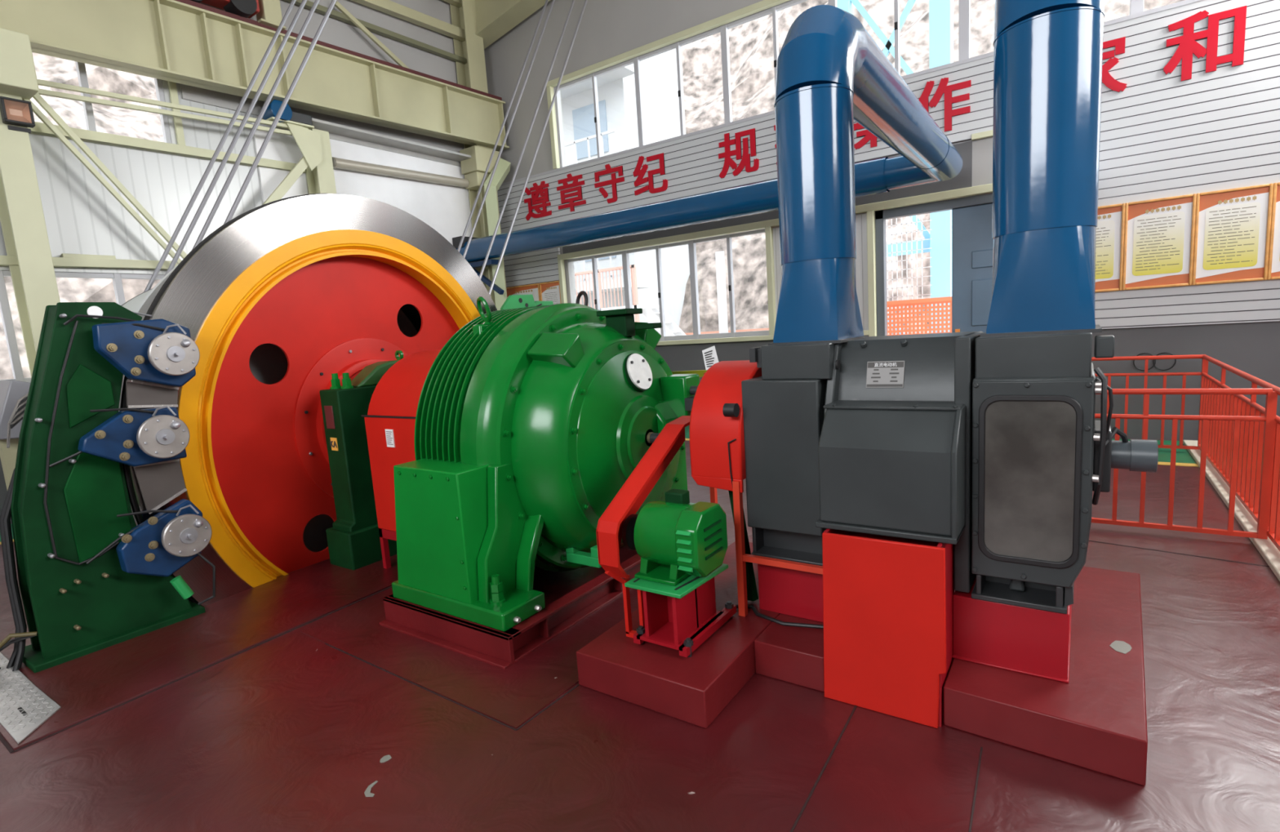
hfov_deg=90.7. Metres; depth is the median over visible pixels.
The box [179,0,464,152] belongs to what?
wall
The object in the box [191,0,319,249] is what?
rope
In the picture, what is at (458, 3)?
beam
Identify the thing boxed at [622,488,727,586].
motor
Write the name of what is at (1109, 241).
notice board
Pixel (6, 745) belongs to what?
trim
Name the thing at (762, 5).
trim
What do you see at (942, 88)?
sign character
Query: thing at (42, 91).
beam
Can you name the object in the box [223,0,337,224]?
rope
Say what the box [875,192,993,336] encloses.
door
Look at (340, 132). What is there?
beam
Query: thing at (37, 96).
brace
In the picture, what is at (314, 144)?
steel column
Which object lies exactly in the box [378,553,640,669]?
base frame
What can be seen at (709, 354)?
card
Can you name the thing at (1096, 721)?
plinth
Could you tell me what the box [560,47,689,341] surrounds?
building
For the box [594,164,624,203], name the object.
sign character
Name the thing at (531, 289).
notice board
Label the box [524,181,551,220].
sign character
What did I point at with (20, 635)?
cable bundle
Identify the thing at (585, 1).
rope
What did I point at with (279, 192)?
brace
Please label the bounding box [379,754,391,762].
chip
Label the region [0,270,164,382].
window
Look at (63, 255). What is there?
plate
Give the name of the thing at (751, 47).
hill
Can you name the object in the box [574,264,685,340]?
stair
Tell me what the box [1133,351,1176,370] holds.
cable loop
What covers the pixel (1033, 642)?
base
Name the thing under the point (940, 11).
outdoor steel structure
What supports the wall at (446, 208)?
attached to the wall at (82, 215)
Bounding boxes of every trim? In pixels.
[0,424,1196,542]
[0,438,1198,544]
[0,540,1269,831]
[500,0,1202,186]
[546,0,789,168]
[557,129,993,345]
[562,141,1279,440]
[773,213,868,330]
[1182,440,1279,581]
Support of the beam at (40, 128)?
attached to the wall at (82, 215)
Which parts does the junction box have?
post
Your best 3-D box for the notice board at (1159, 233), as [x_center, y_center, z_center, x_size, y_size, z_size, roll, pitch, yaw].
[5.874,-1.954,7.170,0.620,0.990,0.035,2,9,35]
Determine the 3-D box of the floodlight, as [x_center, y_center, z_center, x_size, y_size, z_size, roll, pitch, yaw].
[-6.640,-3.206,6.740,0.135,0.300,0.240,2,9,35]
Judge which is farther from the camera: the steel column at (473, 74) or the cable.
the steel column at (473, 74)
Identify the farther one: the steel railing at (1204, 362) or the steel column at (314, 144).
the steel column at (314, 144)
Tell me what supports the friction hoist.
on the floor at (290, 731)
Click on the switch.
(1104, 344)
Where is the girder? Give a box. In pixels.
[0,0,509,151]
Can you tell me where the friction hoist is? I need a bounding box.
[118,193,497,606]
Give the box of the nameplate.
[866,361,903,386]
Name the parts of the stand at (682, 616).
plate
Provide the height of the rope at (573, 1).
8.409 m
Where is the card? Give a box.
[702,346,718,369]
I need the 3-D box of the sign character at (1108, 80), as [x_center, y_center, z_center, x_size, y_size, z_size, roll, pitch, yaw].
[5.196,-3.982,7.280,0.668,0.671,0.022,2,9,35]
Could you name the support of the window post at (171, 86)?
attached to the wall at (82, 215)
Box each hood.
[367,350,440,417]
[689,360,823,622]
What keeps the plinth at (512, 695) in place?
on the floor at (290, 731)
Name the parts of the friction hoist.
hub plate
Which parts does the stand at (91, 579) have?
plate, rib plate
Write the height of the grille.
0.147 m
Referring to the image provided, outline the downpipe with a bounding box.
[484,158,511,310]
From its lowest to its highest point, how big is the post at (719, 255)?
3.850 m
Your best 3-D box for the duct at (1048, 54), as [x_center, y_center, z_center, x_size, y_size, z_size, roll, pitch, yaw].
[3.368,-1.663,5.034,0.410,1.732,6.488,2,9,35]
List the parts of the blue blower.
motor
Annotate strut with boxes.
[728,490,758,600]
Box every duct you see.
[452,4,962,345]
[980,0,1104,337]
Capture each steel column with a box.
[0,27,60,377]
[286,122,336,194]
[449,0,506,305]
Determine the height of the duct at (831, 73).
2.086 m
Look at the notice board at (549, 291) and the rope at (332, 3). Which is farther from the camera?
the notice board at (549, 291)
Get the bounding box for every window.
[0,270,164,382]
[75,61,171,143]
[554,0,1143,167]
[568,228,768,341]
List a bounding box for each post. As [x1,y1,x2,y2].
[167,80,186,146]
[715,251,728,337]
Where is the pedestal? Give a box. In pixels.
[319,350,403,569]
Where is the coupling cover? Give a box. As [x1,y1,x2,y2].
[360,350,440,568]
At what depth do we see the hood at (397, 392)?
4.62 m
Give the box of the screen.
[885,213,932,317]
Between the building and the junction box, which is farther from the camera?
the building
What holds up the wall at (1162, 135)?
attached to the wall at (607, 28)
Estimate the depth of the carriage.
8.56 m
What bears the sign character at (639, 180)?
attached to the wall at (607, 28)
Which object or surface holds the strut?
on the floor at (290, 731)
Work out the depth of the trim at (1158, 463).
6.35 m
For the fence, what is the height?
1.760 m
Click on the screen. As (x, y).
(917, 221)
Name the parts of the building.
railing, railing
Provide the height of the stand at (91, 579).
2.085 m
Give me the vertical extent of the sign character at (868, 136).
0.668 m
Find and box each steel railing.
[1091,354,1208,449]
[1091,388,1277,539]
[1197,354,1279,551]
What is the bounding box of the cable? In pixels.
[734,604,823,628]
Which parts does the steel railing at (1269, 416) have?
post, rail, rail, rail, post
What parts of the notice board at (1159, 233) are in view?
text panel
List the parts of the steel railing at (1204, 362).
post, rail, rail, rail, post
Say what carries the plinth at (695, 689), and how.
on the floor at (290, 731)
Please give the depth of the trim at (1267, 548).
4.68 m
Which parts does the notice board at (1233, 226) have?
text panel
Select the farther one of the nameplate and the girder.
the girder
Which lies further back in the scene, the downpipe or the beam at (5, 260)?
the downpipe
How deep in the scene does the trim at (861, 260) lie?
9.11 m
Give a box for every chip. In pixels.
[364,780,377,796]
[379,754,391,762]
[1109,640,1131,653]
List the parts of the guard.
plate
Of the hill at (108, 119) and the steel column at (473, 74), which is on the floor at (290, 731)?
the steel column at (473, 74)
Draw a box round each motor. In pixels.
[391,290,699,631]
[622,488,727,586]
[741,331,1158,613]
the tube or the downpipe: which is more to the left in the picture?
the tube
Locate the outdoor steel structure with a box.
[836,0,953,333]
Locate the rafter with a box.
[475,0,550,48]
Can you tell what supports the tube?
attached to the steel column at (473, 74)
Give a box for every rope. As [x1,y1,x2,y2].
[143,0,296,292]
[164,0,306,276]
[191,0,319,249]
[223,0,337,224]
[457,0,548,252]
[462,0,555,257]
[479,0,575,279]
[488,0,587,295]
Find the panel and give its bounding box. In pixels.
[822,528,954,728]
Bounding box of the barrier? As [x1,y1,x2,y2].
[886,296,951,335]
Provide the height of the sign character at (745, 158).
0.660 m
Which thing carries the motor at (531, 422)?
on the base frame
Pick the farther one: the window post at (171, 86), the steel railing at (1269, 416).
the window post at (171, 86)
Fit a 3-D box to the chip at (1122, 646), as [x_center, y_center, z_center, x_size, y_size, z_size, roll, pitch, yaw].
[2.127,1.019,2.793,0.114,0.002,0.074,-9,9,-33]
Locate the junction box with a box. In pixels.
[0,379,30,489]
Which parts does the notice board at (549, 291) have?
text panel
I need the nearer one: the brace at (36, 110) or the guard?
the guard
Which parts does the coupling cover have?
leg, rail, casing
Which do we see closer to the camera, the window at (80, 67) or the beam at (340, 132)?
the window at (80, 67)
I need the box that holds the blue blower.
[261,99,314,129]
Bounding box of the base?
[951,574,1071,683]
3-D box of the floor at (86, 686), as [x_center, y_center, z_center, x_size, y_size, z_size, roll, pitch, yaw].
[-3.303,1.030,6.625,5.070,0.012,5.710,2,9,35]
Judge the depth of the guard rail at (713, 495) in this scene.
4.82 m
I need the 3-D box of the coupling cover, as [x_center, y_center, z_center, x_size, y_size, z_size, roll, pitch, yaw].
[-1.331,0.295,4.989,0.940,1.644,1.198,2,9,35]
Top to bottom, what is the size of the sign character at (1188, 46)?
0.660 m
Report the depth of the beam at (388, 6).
11.05 m
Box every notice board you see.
[506,283,540,301]
[539,280,560,304]
[1095,203,1124,292]
[1122,193,1196,290]
[1191,182,1273,284]
[1266,182,1279,279]
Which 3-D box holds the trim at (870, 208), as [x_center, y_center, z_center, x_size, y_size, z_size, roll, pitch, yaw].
[1.669,-1.739,10.146,7.660,3.870,0.117,2,9,35]
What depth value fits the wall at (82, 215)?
8.03 m
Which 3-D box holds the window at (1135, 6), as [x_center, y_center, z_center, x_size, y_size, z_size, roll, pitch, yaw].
[2.850,-5.230,8.832,10.720,1.530,0.105,2,9,35]
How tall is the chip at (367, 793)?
0.002 m
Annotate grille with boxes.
[703,519,722,559]
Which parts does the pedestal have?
name plate, tag plate, frame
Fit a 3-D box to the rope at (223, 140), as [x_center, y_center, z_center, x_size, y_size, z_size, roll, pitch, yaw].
[-3.959,-4.176,6.903,0.037,6.852,3.930,2,9,35]
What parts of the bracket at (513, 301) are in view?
lug plate, plate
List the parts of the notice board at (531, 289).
text panel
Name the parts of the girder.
rail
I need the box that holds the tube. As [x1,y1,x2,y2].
[332,156,469,187]
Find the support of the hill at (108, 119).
on the ground
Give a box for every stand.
[10,301,215,672]
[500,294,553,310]
[624,563,736,657]
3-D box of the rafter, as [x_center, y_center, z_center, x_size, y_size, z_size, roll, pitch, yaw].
[2.785,-8.601,7.797,15.100,3.297,0.440,2,9,35]
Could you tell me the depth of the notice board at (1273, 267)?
6.63 m
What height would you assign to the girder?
1.307 m
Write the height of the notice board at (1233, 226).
0.990 m
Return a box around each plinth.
[300,518,752,728]
[576,541,780,728]
[754,566,1147,785]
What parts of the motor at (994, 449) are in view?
casing, name plate, field frame, inspection door, commutator casing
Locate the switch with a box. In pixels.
[1093,334,1115,358]
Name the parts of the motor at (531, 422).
eye bolt seat, seat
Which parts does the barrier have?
frame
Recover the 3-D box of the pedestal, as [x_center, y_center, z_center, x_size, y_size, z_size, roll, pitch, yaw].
[-1.987,0.268,5.447,0.340,1.662,1.460,2,9,35]
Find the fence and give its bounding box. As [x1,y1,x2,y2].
[684,318,928,334]
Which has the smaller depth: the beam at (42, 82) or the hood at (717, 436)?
the hood at (717, 436)
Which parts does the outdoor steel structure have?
leg, leg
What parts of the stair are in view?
guard rail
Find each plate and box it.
[0,652,61,744]
[61,253,115,258]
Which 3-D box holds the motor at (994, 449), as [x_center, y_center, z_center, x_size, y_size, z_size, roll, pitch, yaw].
[1.352,0.191,2.961,1.665,1.116,0.965,2,9,35]
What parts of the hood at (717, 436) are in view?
post, cross rail, box plinth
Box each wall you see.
[0,80,262,274]
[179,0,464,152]
[251,122,475,269]
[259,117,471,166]
[484,0,992,303]
[497,0,1279,328]
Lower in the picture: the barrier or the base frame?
the base frame
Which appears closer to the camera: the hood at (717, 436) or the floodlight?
the hood at (717, 436)
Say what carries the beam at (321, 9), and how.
attached to the steel column at (473, 74)
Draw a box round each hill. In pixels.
[0,52,164,379]
[679,0,1183,339]
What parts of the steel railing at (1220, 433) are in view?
post, rail, rail, rail, post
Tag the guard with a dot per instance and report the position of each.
(633, 492)
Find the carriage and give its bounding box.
[191,0,286,31]
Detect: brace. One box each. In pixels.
[22,98,182,264]
[32,92,186,258]
[262,155,308,204]
[334,0,408,68]
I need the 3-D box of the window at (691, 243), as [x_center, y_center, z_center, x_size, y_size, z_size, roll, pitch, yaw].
[0.346,-2.149,11.136,4.280,1.650,0.105,2,9,35]
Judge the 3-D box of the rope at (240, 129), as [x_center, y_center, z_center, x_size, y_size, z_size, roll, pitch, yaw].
[-3.664,-4.200,6.714,0.037,6.911,3.964,2,9,35]
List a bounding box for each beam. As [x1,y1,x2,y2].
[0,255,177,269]
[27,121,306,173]
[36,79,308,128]
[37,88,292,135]
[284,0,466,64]
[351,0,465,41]
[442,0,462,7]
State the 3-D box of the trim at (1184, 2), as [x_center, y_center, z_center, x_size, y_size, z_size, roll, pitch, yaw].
[2.118,-4.528,9.367,12.400,0.045,0.055,2,9,35]
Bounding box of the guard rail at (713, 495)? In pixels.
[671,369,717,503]
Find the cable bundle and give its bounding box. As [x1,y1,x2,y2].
[0,469,38,671]
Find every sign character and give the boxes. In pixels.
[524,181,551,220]
[556,173,586,211]
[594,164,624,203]
[632,152,667,195]
[718,128,759,178]
[853,122,879,149]
[918,77,971,131]
[1102,36,1127,92]
[1163,5,1246,80]
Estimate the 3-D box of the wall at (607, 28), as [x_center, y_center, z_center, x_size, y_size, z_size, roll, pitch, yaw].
[3.330,-5.238,8.541,15.300,11.000,0.180,2,9,35]
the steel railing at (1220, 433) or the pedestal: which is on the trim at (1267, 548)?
the steel railing at (1220, 433)
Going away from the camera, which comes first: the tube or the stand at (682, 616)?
the stand at (682, 616)
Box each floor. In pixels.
[0,438,1279,831]
[0,546,398,750]
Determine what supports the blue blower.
on the beam at (340, 132)
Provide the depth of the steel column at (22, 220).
6.86 m
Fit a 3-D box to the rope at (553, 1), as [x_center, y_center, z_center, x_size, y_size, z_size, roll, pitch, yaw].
[-1.969,-3.933,9.131,0.035,8.326,4.769,2,9,35]
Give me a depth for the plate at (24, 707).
3.22 m
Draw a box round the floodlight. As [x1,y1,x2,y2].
[0,96,35,133]
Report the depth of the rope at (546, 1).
9.30 m
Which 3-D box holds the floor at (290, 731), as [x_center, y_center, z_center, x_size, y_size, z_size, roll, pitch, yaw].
[-0.291,1.249,3.579,15.300,0.001,13.900,2,9,35]
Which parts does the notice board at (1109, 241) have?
text panel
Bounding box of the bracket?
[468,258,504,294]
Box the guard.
[595,415,690,638]
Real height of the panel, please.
0.772 m

